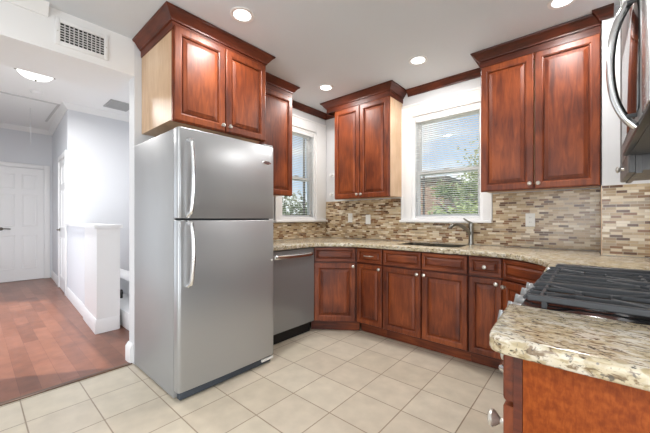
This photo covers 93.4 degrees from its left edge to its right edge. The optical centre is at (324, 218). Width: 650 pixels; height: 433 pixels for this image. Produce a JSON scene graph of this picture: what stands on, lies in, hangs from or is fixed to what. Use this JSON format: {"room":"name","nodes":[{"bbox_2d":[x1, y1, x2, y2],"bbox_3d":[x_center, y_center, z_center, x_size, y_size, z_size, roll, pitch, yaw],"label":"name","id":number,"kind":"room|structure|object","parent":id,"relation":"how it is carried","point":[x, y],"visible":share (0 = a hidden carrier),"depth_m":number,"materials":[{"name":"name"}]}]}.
{"room":"kitchen","nodes":[
{"label":"kitchen","id":0,"kind":"room"},
{"bbox_2d":[0,128,51,282],"bbox_3d":[-5.916,-0.290,5.588,0.100,2.900,1.900,0,0,41],"label":"wall","id":1,"kind":"structure","parent":0,"point":[15,146],"depth_m":5.83,"materials":[{"name":"white paint"}]},
{"bbox_2d":[0,161,49,282],"bbox_3d":[-5.710,0.058,5.700,0.063,2.205,0.880,0,0,41],"label":"door","id":2,"kind":"structure","parent":1,"relation":"in","point":[24,191],"depth_m":5.77,"materials":[{"name":"white paint"}]},
{"bbox_2d":[0,64,128,129],"bbox_3d":[-3.620,-1.790,4.260,5.310,0.100,2.900,0,0,41],"label":"ceiling","id":3,"kind":"structure","parent":0,"point":[57,91],"depth_m":4.24,"materials":[{"name":"white paint"}]},
{"bbox_2d":[0,93,56,120],"bbox_3d":[-4.715,-1.736,4.792,1.197,0.008,0.624,0,0,41],"label":"attic hatch","id":4,"kind":"object","parent":3,"relation":"attached to","point":[9,104],"visible":1,"depth_m":4.75,"materials":[{"name":"white paint"}]},
{"bbox_2d":[30,108,30,143],"bbox_3d":[-4.596,-1.450,4.775,0.016,0.561,0.014,0,0,41],"label":"pull cord","id":5,"kind":"object","parent":4,"relation":"hanging from","point":[30,108],"visible":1,"depth_m":4.77,"materials":[{"name":"grey paint"}]},
{"bbox_2d":[0,91,59,121],"bbox_3d":[-4.703,-1.734,4.781,1.230,0.012,0.690,0,0,41],"label":"trim","id":6,"kind":"structure","parent":3,"relation":"attached to","point":[58,105],"depth_m":4.54,"materials":[{"name":"grey paint"}]},
{"bbox_2d":[14,68,54,81],"bbox_3d":[-3.314,-1.658,3.506,0.308,0.164,0.308,0,0,-10],"label":"ceiling lamp","id":7,"kind":"object","parent":3,"relation":"attached to","point":[33,76],"visible":0.61,"depth_m":3.46,"materials":[{"name":"white glass"}]},
{"bbox_2d":[29,90,42,95],"bbox_3d":[-3.944,-1.721,4.184,0.140,0.038,0.140,0,0,41],"label":"smoke detector","id":8,"kind":"object","parent":3,"relation":"attached to","point":[34,92],"visible":1,"depth_m":4.15,"materials":[{"name":"white paint"}]},
{"bbox_2d":[103,99,128,111],"bbox_3d":[-3.154,-1.734,4.683,0.400,0.012,0.310,0,0,41],"label":"ceiling vent","id":9,"kind":"object","parent":3,"relation":"in","point":[114,104],"visible":0.89,"depth_m":4.67,"materials":[{"name":"grey metal"}]},
{"bbox_2d":[52,109,119,327],"bbox_3d":[-3.804,-0.290,4.656,4.321,2.900,0.210,0,0,43],"label":"wall","id":10,"kind":"structure","parent":0,"point":[102,245],"depth_m":3.73,"materials":[{"name":"white paint"}]},
{"bbox_2d":[51,271,57,284],"bbox_3d":[-5.000,1.089,5.668,1.181,0.139,0.016,0,0,44],"label":"baseboard","id":11,"kind":"structure","parent":10,"relation":"attached to","point":[54,276],"depth_m":5.66,"materials":[{"name":"white paint"}]},
{"bbox_2d":[56,150,66,295],"bbox_3d":[-4.249,0.058,4.918,0.910,2.205,0.063,0,0,44],"label":"door","id":12,"kind":"structure","parent":10,"relation":"in","point":[62,159],"depth_m":4.85,"materials":[{"name":"white paint"}]},
{"bbox_2d":[0,102,128,135],"bbox_3d":[-4.699,-1.697,5.309,3.254,0.084,1.302,0,0,9],"label":"trim","id":13,"kind":"structure","parent":10,"relation":"attached to","point":[64,106],"depth_m":5.07,"materials":[{"name":"white paint"}]},
{"bbox_2d":[66,287,118,333],"bbox_3d":[-3.066,1.089,3.864,2.187,0.139,0.204,0,0,41],"label":"baseboard","id":14,"kind":"structure","parent":10,"relation":"attached to","point":[110,323],"depth_m":3.21,"materials":[{"name":"white paint"}]},
{"bbox_2d":[65,223,122,227],"bbox_3d":[-3.016,0.078,3.918,2.216,0.032,0.255,0,0,44],"label":"trim","id":15,"kind":"structure","parent":10,"relation":"on","point":[87,225],"depth_m":3.38,"materials":[{"name":"white paint"}]},
{"bbox_2d":[77,111,128,270],"bbox_3d":[-3.477,0.210,5.162,0.105,3.900,1.150,0,0,41],"label":"wall","id":16,"kind":"structure","parent":0,"point":[102,142],"depth_m":4.96,"materials":[{"name":"white paint"}]},
{"bbox_2d":[0,0,325,363],"bbox_3d":[-1.629,-0.285,2.727,0.534,3.090,4.390,0,0,41],"label":"wall","id":17,"kind":"structure","parent":0,"point":[27,37],"depth_m":2.33,"materials":[{"name":"white paint"}]},
{"bbox_2d":[3,0,48,16],"bbox_3d":[-2.275,-1.392,1.531,0.055,0.074,1.335,0,0,41],"label":"trim","id":18,"kind":"structure","parent":17,"relation":"attached to","point":[41,7],"depth_m":1.98,"materials":[{"name":"white paint"}]},
{"bbox_2d":[55,16,107,60],"bbox_3d":[-1.732,-1.284,2.191,0.012,0.185,0.302,0,0,41],"label":"air vent","id":19,"kind":"object","parent":17,"relation":"in","point":[76,37],"visible":1,"depth_m":2.18,"materials":[{"name":"white metal"}]},
{"bbox_2d":[125,341,132,362],"bbox_3d":[-1.544,1.082,2.546,0.118,0.154,0.172,0,0,41],"label":"baseboard","id":20,"kind":"structure","parent":17,"relation":"attached to","point":[129,346],"depth_m":2.47,"materials":[{"name":"white paint"}]},
{"bbox_2d":[132,1,275,142],"bbox_3d":[-0.982,-1.050,2.560,0.653,0.750,0.921,0,0,41],"label":"upper cabinet","id":21,"kind":"object","parent":17,"relation":"attached to","point":[197,74],"visible":1,"depth_m":2.30,"materials":[{"name":"brown wood"}]},
{"bbox_2d":[256,72,299,196],"bbox_3d":[-0.594,-0.835,3.221,0.372,1.180,0.568,0,0,41],"label":"upper cabinet","id":22,"kind":"object","parent":17,"relation":"attached to","point":[279,92],"visible":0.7,"depth_m":3.16,"materials":[{"name":"brown wood"}]},
{"bbox_2d":[273,222,325,239],"bbox_3d":[-0.488,0.143,3.631,0.008,0.202,1.530,0,0,41],"label":"backsplash","id":23,"kind":"structure","parent":17,"relation":"attached to","point":[289,230],"depth_m":3.81,"materials":[{"name":"tile"}]},
{"bbox_2d":[274,114,327,221],"bbox_3d":[-0.331,-0.619,3.891,0.196,1.313,0.909,0,0,41],"label":"window","id":24,"kind":"structure","parent":17,"relation":"in","point":[318,209],"depth_m":4.05,"materials":[{"name":"white paint"}]},
{"bbox_2d":[282,129,313,217],"bbox_3d":[-0.341,-0.560,3.841,0.036,1.098,0.542,0,0,41],"label":"window blind","id":25,"kind":"object","parent":24,"relation":"attached to","point":[294,131],"visible":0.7,"depth_m":3.89,"materials":[{"name":"white paint"}]},
{"bbox_2d":[292,100,334,119],"bbox_3d":[-0.161,-1.395,3.797,0.284,0.069,0.850,0,0,41],"label":"trim","id":26,"kind":"structure","parent":17,"relation":"attached to","point":[299,106],"depth_m":3.94,"materials":[{"name":"brown wood"}]},
{"bbox_2d":[0,278,505,432],"bbox_3d":[-2.142,1.210,0.658,12.500,0.100,8.190,0,0,41],"label":"floor","id":27,"kind":"structure","parent":0,"point":[315,380],"depth_m":2.11,"materials":[{"name":"beige tile"}]},
{"bbox_2d":[0,362,131,405],"bbox_3d":[-1.927,1.156,2.027,0.043,0.008,1.140,0,0,41],"label":"trim","id":28,"kind":"structure","parent":27,"relation":"on","point":[128,363],"depth_m":2.13,"materials":[{"name":"brown wood"}]},
{"bbox_2d":[120,293,128,329],"bbox_3d":[-2.559,1.070,3.796,3.040,0.180,0.258,0,0,41],"label":"stair step","id":29,"kind":"structure","parent":27,"relation":"on","point":[124,302],"depth_m":3.32,"materials":[{"name":"white paint"}]},
{"bbox_2d":[120,268,128,294],"bbox_3d":[-2.389,0.980,3.993,3.040,0.360,0.258,0,0,41],"label":"stair step","id":30,"kind":"structure","parent":27,"relation":"on","point":[124,274],"depth_m":4.11,"materials":[{"name":"white paint"}]},
{"bbox_2d":[134,126,272,399],"bbox_3d":[-0.933,0.282,2.434,0.865,1.756,0.772,0,0,41],"label":"refrigerator","id":31,"kind":"object","parent":27,"relation":"on","point":[203,201],"visible":1,"depth_m":2.14,"materials":[{"name":"grey metal"}]},
{"bbox_2d":[273,247,313,344],"bbox_3d":[-0.504,0.725,3.091,0.630,0.866,0.590,0,0,41],"label":"dishwasher","id":32,"kind":"object","parent":27,"relation":"on","point":[293,269],"visible":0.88,"depth_m":2.92,"materials":[{"name":"grey metal"}]},
{"bbox_2d":[311,247,359,329],"bbox_3d":[0.085,0.722,3.530,0.906,0.874,0.832,0,0,41],"label":"base cabinet","id":33,"kind":"object","parent":27,"relation":"on","point":[335,268],"visible":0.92,"depth_m":3.13,"materials":[{"name":"brown wood"}]},
{"bbox_2d":[357,247,386,336],"bbox_3d":[0.607,0.722,3.224,0.302,0.874,0.606,0,0,41],"label":"base cabinet","id":34,"kind":"object","parent":27,"relation":"on","point":[369,260],"visible":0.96,"depth_m":3.02,"materials":[{"name":"brown wood"}]},
{"bbox_2d":[383,249,470,360],"bbox_3d":[1.014,0.722,2.874,0.768,0.874,0.602,0,0,41],"label":"base cabinet","id":35,"kind":"object","parent":27,"relation":"on","point":[426,305],"visible":0.94,"depth_m":2.64,"materials":[{"name":"brown wood"}]},
{"bbox_2d":[469,255,502,368],"bbox_3d":[1.397,0.722,2.542,0.242,0.874,0.602,0,0,41],"label":"base cabinet","id":36,"kind":"object","parent":27,"relation":"on","point":[485,273],"visible":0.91,"depth_m":2.35,"materials":[{"name":"brown wood"}]},
{"bbox_2d":[500,258,545,310],"bbox_3d":[1.767,0.722,2.074,0.945,0.874,0.830,0,0,41],"label":"base cabinet","id":37,"kind":"object","parent":27,"relation":"on","point":[516,274],"visible":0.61,"depth_m":2.14,"materials":[{"name":"brown wood"}]},
{"bbox_2d":[273,237,649,271],"bbox_3d":[0.727,0.265,2.575,3.209,0.038,1.516,0,0,41],"label":"countertop","id":38,"kind":"structure","parent":37,"relation":"on","point":[546,257],"depth_m":2.39,"materials":[{"name":"beige stone"}]},
{"bbox_2d":[401,242,466,264],"bbox_3d":[1.024,0.348,2.930,0.564,0.202,0.348,0,0,41],"label":"sink","id":39,"kind":"object","parent":38,"relation":"in","point":[411,243],"visible":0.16,"depth_m":3.03,"materials":[{"name":"grey metal"}]},
{"bbox_2d":[448,218,474,244],"bbox_3d":[1.275,0.117,2.878,0.284,0.256,0.067,0,0,-14],"label":"kitchen faucet","id":40,"kind":"object","parent":38,"relation":"on","point":[470,231],"visible":0.99,"depth_m":2.88,"materials":[{"name":"silver metal"}]},
{"bbox_2d":[487,353,649,432],"bbox_3d":[0.685,0.722,0.580,0.639,0.874,0.274,0,0,41],"label":"base cabinet","id":41,"kind":"object","parent":27,"relation":"on","point":[540,398],"visible":0.62,"depth_m":0.59,"materials":[{"name":"brown wood"}]},
{"bbox_2d":[489,304,649,391],"bbox_3d":[0.683,0.265,0.570,0.650,0.038,0.311,0,0,41],"label":"countertop","id":42,"kind":"structure","parent":41,"relation":"on","point":[615,351],"depth_m":0.62,"materials":[{"name":"beige stone"}]},
{"bbox_2d":[497,263,649,371],"bbox_3d":[1.013,0.683,1.002,0.681,0.954,0.754,0,0,41],"label":"gas range","id":43,"kind":"object","parent":27,"relation":"on","point":[620,294],"visible":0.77,"depth_m":0.94,"materials":[{"name":"black metal"}]},
{"bbox_2d":[521,290,649,325],"bbox_3d":[1.041,0.258,0.977,0.605,0.016,0.754,0,0,41],"label":"cooktop","id":44,"kind":"object","parent":43,"relation":"in","point":[556,307],"depth_m":0.83,"materials":[{"name":"black metal"}]},
{"bbox_2d":[45,0,619,112],"bbox_3d":[-0.047,-1.490,-1.123,7.200,0.120,8.440,0,0,41],"label":"ceiling","id":45,"kind":"structure","parent":0,"point":[350,46],"depth_m":2.29,"materials":[{"name":"white paint"}]},
{"bbox_2d":[230,7,253,22],"bbox_3d":[-0.579,-1.426,2.142,0.166,0.006,0.166,0,0,41],"label":"recessed light","id":46,"kind":"object","parent":45,"relation":"in","point":[240,14],"visible":1,"depth_m":2.13,"materials":[{"name":"white paint"}]},
{"bbox_2d":[318,84,332,90],"bbox_3d":[0.010,-1.426,3.325,0.166,0.006,0.166,0,0,41],"label":"recessed light","id":47,"kind":"object","parent":45,"relation":"in","point":[324,87],"visible":1,"depth_m":3.32,"materials":[{"name":"white paint"}]},
{"bbox_2d":[409,55,427,64],"bbox_3d":[0.838,-1.426,2.754,0.166,0.006,0.166,0,0,41],"label":"recessed light","id":48,"kind":"object","parent":45,"relation":"in","point":[420,59],"visible":1,"depth_m":2.75,"materials":[{"name":"white paint"}]},
{"bbox_2d":[547,0,575,9],"bbox_3d":[1.554,-1.426,2.001,0.166,0.006,0.166,0,0,41],"label":"recessed light","id":49,"kind":"object","parent":45,"relation":"in","point":[552,4],"visible":1,"depth_m":2.02,"materials":[{"name":"white paint"}]},
{"bbox_2d":[326,77,600,254],"bbox_3d":[1.295,-0.135,3.198,3.570,2.790,0.150,0,0,41],"label":"wall","id":50,"kind":"structure","parent":0,"point":[473,83],"depth_m":3.42,"materials":[{"name":"white paint"}]},
{"bbox_2d":[320,80,406,199],"bbox_3d":[0.431,-0.830,3.598,0.996,1.190,0.369,0,0,41],"label":"upper cabinet","id":51,"kind":"object","parent":50,"relation":"attached to","point":[368,121],"visible":1,"depth_m":3.39,"materials":[{"name":"brown wood"}]},
{"bbox_2d":[406,68,480,96],"bbox_3d":[1.194,-1.395,3.151,0.750,0.069,0.052,0,0,41],"label":"trim","id":52,"kind":"structure","parent":50,"relation":"attached to","point":[475,73],"depth_m":3.12,"materials":[{"name":"brown wood"}]},
{"bbox_2d":[399,86,492,222],"bbox_3d":[1.249,-0.612,3.202,0.934,1.299,0.196,0,0,41],"label":"window","id":53,"kind":"structure","parent":50,"relation":"in","point":[411,113],"depth_m":3.29,"materials":[{"name":"white paint"}]},
{"bbox_2d":[416,106,479,217],"bbox_3d":[1.252,-0.551,3.165,0.649,1.081,0.036,0,0,41],"label":"window blind","id":54,"kind":"object","parent":53,"relation":"attached to","point":[476,108],"visible":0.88,"depth_m":3.14,"materials":[{"name":"white paint"}]},
{"bbox_2d":[326,189,600,250],"bbox_3d":[1.073,0.004,3.285,2.801,0.479,0.008,0,0,41],"label":"backsplash","id":55,"kind":"structure","parent":50,"relation":"attached to","point":[564,219],"depth_m":2.77,"materials":[{"name":"tile"}]},
{"bbox_2d":[348,213,351,221],"bbox_3d":[0.320,-0.015,3.920,0.070,0.115,0.018,0,0,41],"label":"light switch","id":56,"kind":"object","parent":55,"relation":"attached to","point":[349,214],"visible":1,"depth_m":3.92,"materials":[{"name":"white plastic"}]},
{"bbox_2d":[366,215,370,223],"bbox_3d":[0.524,0.005,3.743,0.070,0.115,0.018,0,0,41],"label":"light switch","id":57,"kind":"object","parent":55,"relation":"attached to","point":[368,217],"visible":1,"depth_m":3.74,"materials":[{"name":"white plastic"}]},
{"bbox_2d":[525,213,534,226],"bbox_3d":[1.783,0.008,2.659,0.070,0.115,0.007,0,0,41],"label":"power outlet","id":58,"kind":"object","parent":55,"relation":"attached to","point":[529,217],"visible":1,"depth_m":2.66,"materials":[{"name":"white plastic"}]},
{"bbox_2d":[470,14,600,192],"bbox_3d":[1.691,-0.829,2.506,0.838,1.193,0.369,0,0,41],"label":"upper cabinet","id":59,"kind":"object","parent":50,"relation":"attached to","point":[541,90],"visible":1,"depth_m":2.35,"materials":[{"name":"brown wood"}]},
{"bbox_2d":[601,5,649,257],"bbox_3d":[2.172,-0.135,2.101,0.408,2.590,0.360,0,0,41],"label":"wall","id":60,"kind":"structure","parent":0,"point":[610,122],"depth_m":2.07,"materials":[{"name":"white paint"}]},
{"bbox_2d":[601,186,601,254],"bbox_3d":[1.894,0.008,2.097,0.005,0.472,0.009,0,0,41],"label":"trim","id":61,"kind":"structure","parent":60,"relation":"attached to","point":[601,186],"depth_m":2.09,"materials":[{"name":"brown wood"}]},
{"bbox_2d":[592,3,613,27],"bbox_3d":[1.917,-1.395,2.115,0.110,0.069,0.152,0,0,41],"label":"trim","id":62,"kind":"structure","parent":60,"relation":"attached to","point":[605,12],"depth_m":2.07,"materials":[{"name":"brown wood"}]},
{"bbox_2d":[602,183,649,256],"bbox_3d":[2.051,0.008,1.962,0.407,0.472,0.008,0,0,41],"label":"backsplash","id":63,"kind":"structure","parent":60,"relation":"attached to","point":[626,207],"depth_m":2.02,"materials":[{"name":"tile"}]},
{"bbox_3d":[1.640,-0.135,1.099,0.100,2.590,2.570,0,0,41],"label":"wall","id":64,"kind":"structure","parent":0,"visible":0},
{"bbox_2d":[629,5,632,22],"bbox_3d":[1.135,-1.060,0.896,0.389,0.730,0.757,0,0,41],"label":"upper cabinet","id":65,"kind":"object","parent":64,"relation":"attached to","point":[630,9],"visible":0.02,"depth_m":1.24,"materials":[{"name":"brown wood"}]},
{"bbox_2d":[605,0,649,155],"bbox_3d":[1.119,-0.471,0.909,0.433,0.427,0.754,0,0,41],"label":"microwave","id":66,"kind":"object","parent":65,"relation":"attached to","point":[633,111],"visible":1,"depth_m":0.90,"materials":[{"name":"metal"}]},
{"bbox_2d":[616,0,649,182],"bbox_3d":[1.560,-0.808,1.387,0.389,1.233,0.490,0,0,41],"label":"upper cabinet","id":67,"kind":"object","parent":64,"relation":"attached to","point":[632,168],"visible":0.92,"depth_m":1.44,"materials":[{"name":"cherry grain"},{"name":"pale maple"},{"name":"cherry"}]},
{"label":"outside","id":68,"kind":"structure","parent":0,"visible":0},
{"bbox_3d":[14.226,4.310,24.060,70.000,0.100,65.000,0,0,41],"label":"ground","id":69,"kind":"structure","parent":68,"visible":0},
{"bbox_2d":[282,190,306,214],"bbox_3d":[-1.475,1.401,11.753,4.493,5.733,5.856,0,0,32],"label":"tree","id":70,"kind":"object","parent":69,"relation":"on","point":[285,197],"visible":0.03,"depth_m":11.35,"materials":[{"name":"green plant"}]},
{"bbox_2d":[421,176,475,214],"bbox_3d":[5.008,1.160,18.153,6.500,6.200,6.300,0,0,41],"label":"house","id":71,"kind":"structure","parent":69,"relation":"on","point":[429,200],"depth_m":14.29,"materials":[{"name":"brick"}]},
{"bbox_2d":[421,159,478,214],"bbox_3d":[3.774,1.278,8.094,3.169,5.979,2.698,0,0,-1],"label":"tree","id":72,"kind":"object","parent":69,"relation":"on","point":[463,205],"visible":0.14,"depth_m":8.01,"materials":[{"name":"green plant"}]},
{"bbox_2d":[455,136,478,198],"bbox_3d":[6.817,-0.059,10.217,4.906,8.648,5.224,0,0,9],"label":"tree","id":73,"kind":"object","parent":69,"relation":"on","point":[477,136],"visible":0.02,"depth_m":11.56,"materials":[{"name":"green plant"}]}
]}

